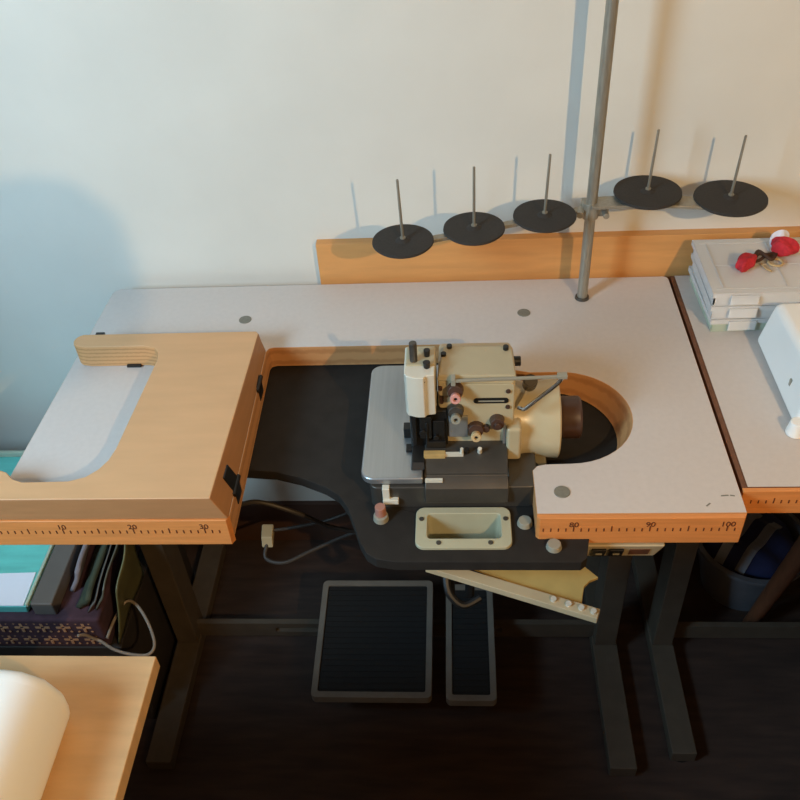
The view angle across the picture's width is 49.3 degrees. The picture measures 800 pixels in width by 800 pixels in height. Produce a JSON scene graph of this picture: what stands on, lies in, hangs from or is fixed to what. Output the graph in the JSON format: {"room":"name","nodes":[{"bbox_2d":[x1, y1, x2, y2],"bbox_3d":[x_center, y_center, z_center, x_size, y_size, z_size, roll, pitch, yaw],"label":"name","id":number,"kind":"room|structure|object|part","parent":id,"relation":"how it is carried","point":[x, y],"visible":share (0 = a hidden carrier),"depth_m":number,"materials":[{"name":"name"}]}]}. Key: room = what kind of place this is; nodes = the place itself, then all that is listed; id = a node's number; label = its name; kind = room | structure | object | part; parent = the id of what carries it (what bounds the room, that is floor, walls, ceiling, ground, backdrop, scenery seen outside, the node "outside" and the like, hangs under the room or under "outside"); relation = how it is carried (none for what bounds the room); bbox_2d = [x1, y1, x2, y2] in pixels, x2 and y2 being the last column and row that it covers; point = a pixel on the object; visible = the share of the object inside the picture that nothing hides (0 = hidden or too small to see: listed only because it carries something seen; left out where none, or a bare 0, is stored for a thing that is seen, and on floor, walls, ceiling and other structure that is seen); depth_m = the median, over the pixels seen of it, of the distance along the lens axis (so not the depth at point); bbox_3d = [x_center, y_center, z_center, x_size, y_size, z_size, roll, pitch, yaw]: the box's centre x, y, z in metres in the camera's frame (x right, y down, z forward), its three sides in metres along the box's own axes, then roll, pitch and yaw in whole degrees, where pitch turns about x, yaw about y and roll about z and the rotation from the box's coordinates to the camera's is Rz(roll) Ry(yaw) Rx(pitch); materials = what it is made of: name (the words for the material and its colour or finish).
{"room":"sewing workshop","nodes":[
{"label":"sewing workshop","id":0,"kind":"room"},
{"bbox_2d":[0,0,799,500],"bbox_3d":[0.387,-0.684,1.254,3.500,2.600,0.100,-1,42,4],"label":"wall","id":1,"kind":"structure","parent":0,"point":[145,144],"depth_m":1.42,"materials":[{"name":"paint"}]},
{"bbox_2d":[235,501,799,539],"bbox_3d":[0.455,0.277,2.030,3.500,0.128,0.012,-1,42,4],"label":"baseboard","id":2,"kind":"structure","parent":1,"relation":"attached to","point":[251,519],"depth_m":2.07,"materials":[{"name":"wood"}]},
{"bbox_2d":[316,226,799,284],"bbox_3d":[0.483,-0.246,1.558,1.263,0.122,0.019,-1,42,4],"label":"wooden plank","id":3,"kind":"object","parent":1,"relation":"attached to","point":[641,253],"visible":0.56,"depth_m":1.56,"materials":[{"name":"brown wood"}]},
{"bbox_2d":[123,540,799,799],"bbox_3d":[0.398,1.382,0.957,3.500,0.100,3.285,-1,42,4],"label":"floor","id":4,"kind":"structure","parent":0,"point":[254,729],"depth_m":1.75,"materials":[{"name":"brown wood"}]},
{"bbox_2d":[0,656,159,799],"bbox_3d":[-0.694,0.865,0.992,0.823,0.750,0.834,-1,42,4],"label":"wooden desk","id":5,"kind":"object","parent":4,"relation":"on","point":[108,698],"visible":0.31,"depth_m":0.97,"materials":[{"name":"brown wood"}]},
{"bbox_2d":[0,669,69,799],"bbox_3d":[-0.529,0.371,0.887,0.330,0.109,0.185,-1,42,4],"label":"sewing machine","id":6,"kind":"object","parent":5,"relation":"on","point":[34,714],"visible":1,"depth_m":0.89,"materials":[{"name":"white plastic"}]},
{"bbox_2d":[0,544,193,718],"bbox_3d":[-0.764,0.440,1.847,0.550,0.263,0.372,-1,42,4],"label":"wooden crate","id":7,"kind":"object","parent":4,"relation":"on","point":[137,638],"visible":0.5,"depth_m":1.74,"materials":[{"name":"brown wood"}]},
{"bbox_2d":[0,544,140,645],"bbox_3d":[-0.770,0.316,1.711,0.499,0.101,0.339,-1,42,4],"label":"fabric basket","id":8,"kind":"object","parent":7,"relation":"on","point":[29,628],"visible":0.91,"depth_m":1.57,"materials":[{"name":"fabric"}]},
{"bbox_2d":[0,450,54,611],"bbox_3d":[-0.859,0.244,1.698,0.426,0.032,0.383,-1,42,4],"label":"plastic box","id":9,"kind":"object","parent":8,"relation":"on","point":[22,567],"visible":0.37,"depth_m":1.60,"materials":[{"name":"teal plastic"}]},
{"bbox_2d":[30,545,82,613],"bbox_3d":[-0.622,0.265,1.654,0.040,0.032,0.315,-1,42,4],"label":"ring binder","id":10,"kind":"object","parent":8,"relation":"on","point":[51,589],"visible":0.46,"depth_m":1.57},
{"bbox_2d":[70,545,89,591],"bbox_3d":[-0.582,0.242,1.655,0.033,0.062,0.255,-1,42,4],"label":"fabric bag","id":11,"kind":"object","parent":8,"relation":"on","point":[82,557],"visible":0.34,"depth_m":1.57,"materials":[{"name":"grey fabric"}]},
{"bbox_2d":[76,545,108,608],"bbox_3d":[-0.556,0.264,1.646,0.039,0.045,0.286,-1,42,4],"label":"folded cloth","id":12,"kind":"object","parent":8,"relation":"on","point":[100,551],"visible":0.48,"depth_m":1.57,"materials":[{"name":"green fabric"}]},
{"bbox_2d":[88,545,112,612],"bbox_3d":[-0.540,0.275,1.607,0.028,0.074,0.228,-1,42,4],"label":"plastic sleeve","id":13,"kind":"object","parent":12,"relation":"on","point":[111,546],"visible":0.56,"depth_m":1.56,"materials":[{"name":"plastic"}]},
{"bbox_2d":[95,544,121,609],"bbox_3d":[-0.525,0.270,1.605,0.034,0.084,0.223,-1,42,4],"label":"folded cloth","id":14,"kind":"object","parent":8,"relation":"on","point":[117,547],"visible":0.59,"depth_m":1.55,"materials":[{"name":"fabric"}]},
{"bbox_2d":[77,599,155,655],"bbox_3d":[-0.490,0.420,1.562,0.118,0.046,0.114,23,48,28],"label":"cable","id":15,"kind":"object","parent":8,"relation":"hanging from","point":[128,600],"visible":0.94,"depth_m":1.57,"materials":[{"name":"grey plastic"}]},
{"bbox_2d":[115,544,143,643],"bbox_3d":[-0.505,0.330,1.609,0.035,0.183,0.162,-1,42,4],"label":"folded cloth","id":16,"kind":"object","parent":7,"relation":"on","point":[131,573],"visible":0.85,"depth_m":1.61,"materials":[{"name":"green fabric"}]},
{"bbox_2d":[0,276,746,775],"bbox_3d":[-0.076,0.252,1.601,1.124,0.792,0.602,-1,42,4],"label":"table","id":17,"kind":"object","parent":4,"relation":"on","point":[153,437],"visible":0.98,"depth_m":1.39,"materials":[{"name":"white laminate"}]},
{"bbox_3d":[-0.439,-0.057,1.442,0.023,0.004,0.006,-1,42,4],"label":"catch plate","id":18,"kind":"part","parent":17,"relation":"part of","materials":[{"name":"black metal"}]},
{"bbox_2d":[241,499,355,564],"bbox_3d":[-0.101,0.200,1.490,0.376,0.169,0.071,-3,41,1],"label":"power cable","id":19,"kind":"object","parent":17,"relation":"hanging from","point":[267,534],"visible":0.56,"depth_m":1.53,"materials":[{"name":"grey plastic"}]},
{"bbox_3d":[-0.102,0.192,1.462,0.376,0.119,0.050,-1,42,4],"label":"cord","id":20,"kind":"part","parent":19,"relation":"part of","materials":[{"name":"grey plastic"}]},
{"bbox_3d":[-0.077,0.234,1.503,0.333,0.098,0.042,-2,41,2],"label":"cord","id":21,"kind":"part","parent":19,"relation":"part of","materials":[{"name":"grey plastic"}]},
{"bbox_3d":[-0.071,0.206,1.519,0.324,0.067,0.030,2,42,7],"label":"cord","id":22,"kind":"part","parent":19,"relation":"part of","materials":[{"name":"grey plastic"}]},
{"bbox_2d":[247,363,616,569],"bbox_3d":[0.036,0.068,1.341,0.685,0.018,0.467,-1,42,4],"label":"shelf","id":23,"kind":"object","parent":17,"relation":"attached to","point":[310,428],"depth_m":1.29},
{"bbox_2d":[361,341,582,506],"bbox_3d":[0.102,-0.019,1.243,0.312,0.234,0.261,-1,42,4],"label":"machine","id":24,"kind":"object","parent":23,"relation":"on","point":[463,429],"visible":1,"depth_m":1.21,"materials":[{"name":"metal"}]},
{"bbox_3d":[0.052,0.030,1.297,0.205,0.012,0.249,-1,42,4],"label":"work plate","id":25,"kind":"part","parent":24,"relation":"part of","materials":[{"name":"metal"}]},
{"bbox_3d":[0.017,-0.063,1.147,0.010,0.031,0.010,-1,42,4],"label":"presser post","id":26,"kind":"part","parent":24,"relation":"part of","materials":[{"name":"metal"}]},
{"bbox_3d":[0.075,0.025,1.179,0.015,0.015,0.013,-1,42,4],"label":"tension knob","id":27,"kind":"part","parent":24,"relation":"part of","materials":[{"name":"grey plastic"}]},
{"bbox_3d":[0.073,-0.003,1.155,0.015,0.015,0.013,-1,42,4],"label":"tension knob","id":28,"kind":"part","parent":24,"relation":"part of","materials":[{"name":"pink plastic"}]},
{"bbox_3d":[0.081,0.036,1.208,0.026,0.038,0.005,-1,42,4],"label":"tension plate","id":29,"kind":"part","parent":24,"relation":"part of","materials":[{"name":"metal"}]},
{"bbox_3d":[0.093,0.071,1.218,0.008,0.014,0.011,-1,42,4],"label":"knob","id":30,"kind":"part","parent":24,"relation":"part of","materials":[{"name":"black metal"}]},
{"bbox_3d":[0.105,0.050,1.199,0.015,0.015,0.013,-1,42,4],"label":"tension knob","id":31,"kind":"part","parent":24,"relation":"part of","materials":[{"name":"plastic"}]},
{"bbox_3d":[0.115,0.011,1.189,0.080,0.088,0.003,-1,42,4],"label":"panel","id":32,"kind":"part","parent":24,"relation":"part of","materials":[{"name":"beige metal"}]},
{"bbox_3d":[0.146,0.056,1.222,0.004,0.062,0.005,-1,42,4],"label":"rail","id":33,"kind":"part","parent":24,"relation":"part of","materials":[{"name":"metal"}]},
{"bbox_3d":[0.187,-0.007,1.164,0.061,0.053,0.012,-4,41,0],"label":"lifting lever","id":34,"kind":"part","parent":24,"relation":"part of","materials":[{"name":"silver metal"}]},
{"bbox_2d":[426,567,599,622],"bbox_3d":[0.167,0.219,1.349,0.249,0.232,0.328,-1,42,4],"label":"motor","id":35,"kind":"object","parent":17,"relation":"attached to","point":[561,591],"visible":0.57,"depth_m":1.25,"materials":[{"name":"metal"}]},
{"bbox_3d":[0.090,0.282,1.283,0.064,0.049,0.036,13,44,19],"label":"control lever","id":36,"kind":"part","parent":35,"relation":"part of","materials":[{"name":"black metal"}]},
{"bbox_2d":[372,0,767,301],"bbox_3d":[0.257,-0.405,1.282,0.627,0.660,0.142,-7,41,-3],"label":"stand","id":37,"kind":"object","parent":17,"relation":"on","point":[727,198],"visible":1,"depth_m":1.37,"materials":[{"name":"metal"}]},
{"bbox_3d":[0.151,-0.274,1.381,0.325,0.006,0.013,-13,42,-10],"label":"arm","id":38,"kind":"part","parent":37,"relation":"part of"},
{"bbox_3d":[0.421,-0.313,1.383,0.232,0.013,0.035,1,42,6],"label":"arm","id":39,"kind":"part","parent":37,"relation":"part of"},
{"bbox_2d":[590,549,606,555],"bbox_3d":[0.277,0.212,1.222,0.020,0.026,0.019,-1,42,4],"label":"rocker switch","id":40,"kind":"object","parent":17,"relation":"attached to","point":[593,552],"depth_m":1.21,"materials":[{"name":"grey plastic"}]},
{"bbox_2d":[607,549,623,555],"bbox_3d":[0.301,0.211,1.220,0.020,0.026,0.019,-1,42,4],"label":"rocker switch","id":41,"kind":"object","parent":17,"relation":"attached to","point":[610,552],"depth_m":1.21,"materials":[{"name":"grey plastic"}]},
{"bbox_2d":[628,549,649,553],"bbox_3d":[0.333,0.210,1.217,0.027,0.020,0.013,-1,42,4],"label":"switch plate","id":42,"kind":"object","parent":17,"relation":"attached to","point":[630,551],"depth_m":1.21,"materials":[{"name":"brown plastic"}]},
{"bbox_2d":[631,275,799,762],"bbox_3d":[1.107,0.224,1.564,1.234,0.750,0.526,-1,42,4],"label":"table","id":43,"kind":"object","parent":4,"relation":"on","point":[752,416],"visible":0.71,"depth_m":1.40,"materials":[{"name":"white laminate"}]},
{"bbox_2d":[688,266,768,331],"bbox_3d":[0.622,-0.175,1.468,0.238,0.028,0.168,-1,42,4],"label":"organizer box","id":44,"kind":"object","parent":43,"relation":"on","point":[730,324],"visible":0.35,"depth_m":1.42,"materials":[{"name":"white plastic"}]},
{"bbox_2d":[691,253,776,318],"bbox_3d":[0.617,-0.192,1.445,0.237,0.028,0.166,-1,42,4],"label":"organizer box","id":45,"kind":"object","parent":44,"relation":"on","point":[740,311],"visible":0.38,"depth_m":1.39,"materials":[{"name":"white plastic"}]},
{"bbox_2d":[691,237,799,305],"bbox_3d":[0.612,-0.210,1.425,0.235,0.028,0.164,-1,42,4],"label":"organizer box","id":46,"kind":"object","parent":45,"relation":"on","point":[715,259],"visible":0.86,"depth_m":1.40,"materials":[{"name":"white plastic"}]},
{"bbox_2d":[735,230,799,272],"bbox_3d":[0.597,-0.239,1.411,0.126,0.034,0.053,-28,47,-25],"label":"trinket","id":47,"kind":"object","parent":46,"relation":"on","point":[781,244],"visible":1,"depth_m":1.41,"materials":[{"name":"red fabric"}]},
{"bbox_3d":[0.593,-0.235,1.419,0.054,0.015,0.031,-1,42,4],"label":"brown cord","id":48,"kind":"part","parent":47,"relation":"part of","materials":[{"name":"brown fabric"}]},
{"bbox_3d":[0.627,-0.267,1.440,0.033,0.034,0.016,-1,42,4],"label":"white trim","id":49,"kind":"part","parent":47,"relation":"part of","materials":[{"name":"fabric"}]},
{"bbox_2d":[758,303,799,438],"bbox_3d":[0.734,-0.133,1.205,0.379,0.300,0.223,-1,42,4],"label":"sewing machine","id":50,"kind":"object","parent":43,"relation":"on","point":[779,340],"visible":1,"depth_m":1.29,"materials":[{"name":"white plastic"}]},
{"bbox_2d":[698,513,799,610],"bbox_3d":[0.755,0.348,1.906,0.242,0.150,0.242,-1,42,4],"label":"laundry basket","id":51,"kind":"object","parent":4,"relation":"on","point":[732,590],"visible":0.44,"depth_m":1.85,"materials":[{"name":"grey plastic"}]},
{"bbox_2d":[702,513,793,579],"bbox_3d":[0.754,0.332,1.891,0.196,0.173,0.196,-1,42,4],"label":"folded cloth","id":52,"kind":"object","parent":51,"relation":"in","point":[764,541],"visible":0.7,"depth_m":1.82,"materials":[{"name":"blue fabric"}]},
{"bbox_2d":[742,535,799,621],"bbox_3d":[0.893,0.472,1.508,0.468,0.484,0.544,-1,42,4],"label":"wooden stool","id":53,"kind":"object","parent":4,"relation":"on","point":[789,567],"visible":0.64,"depth_m":1.68,"materials":[{"name":"brown wood"}]}
]}

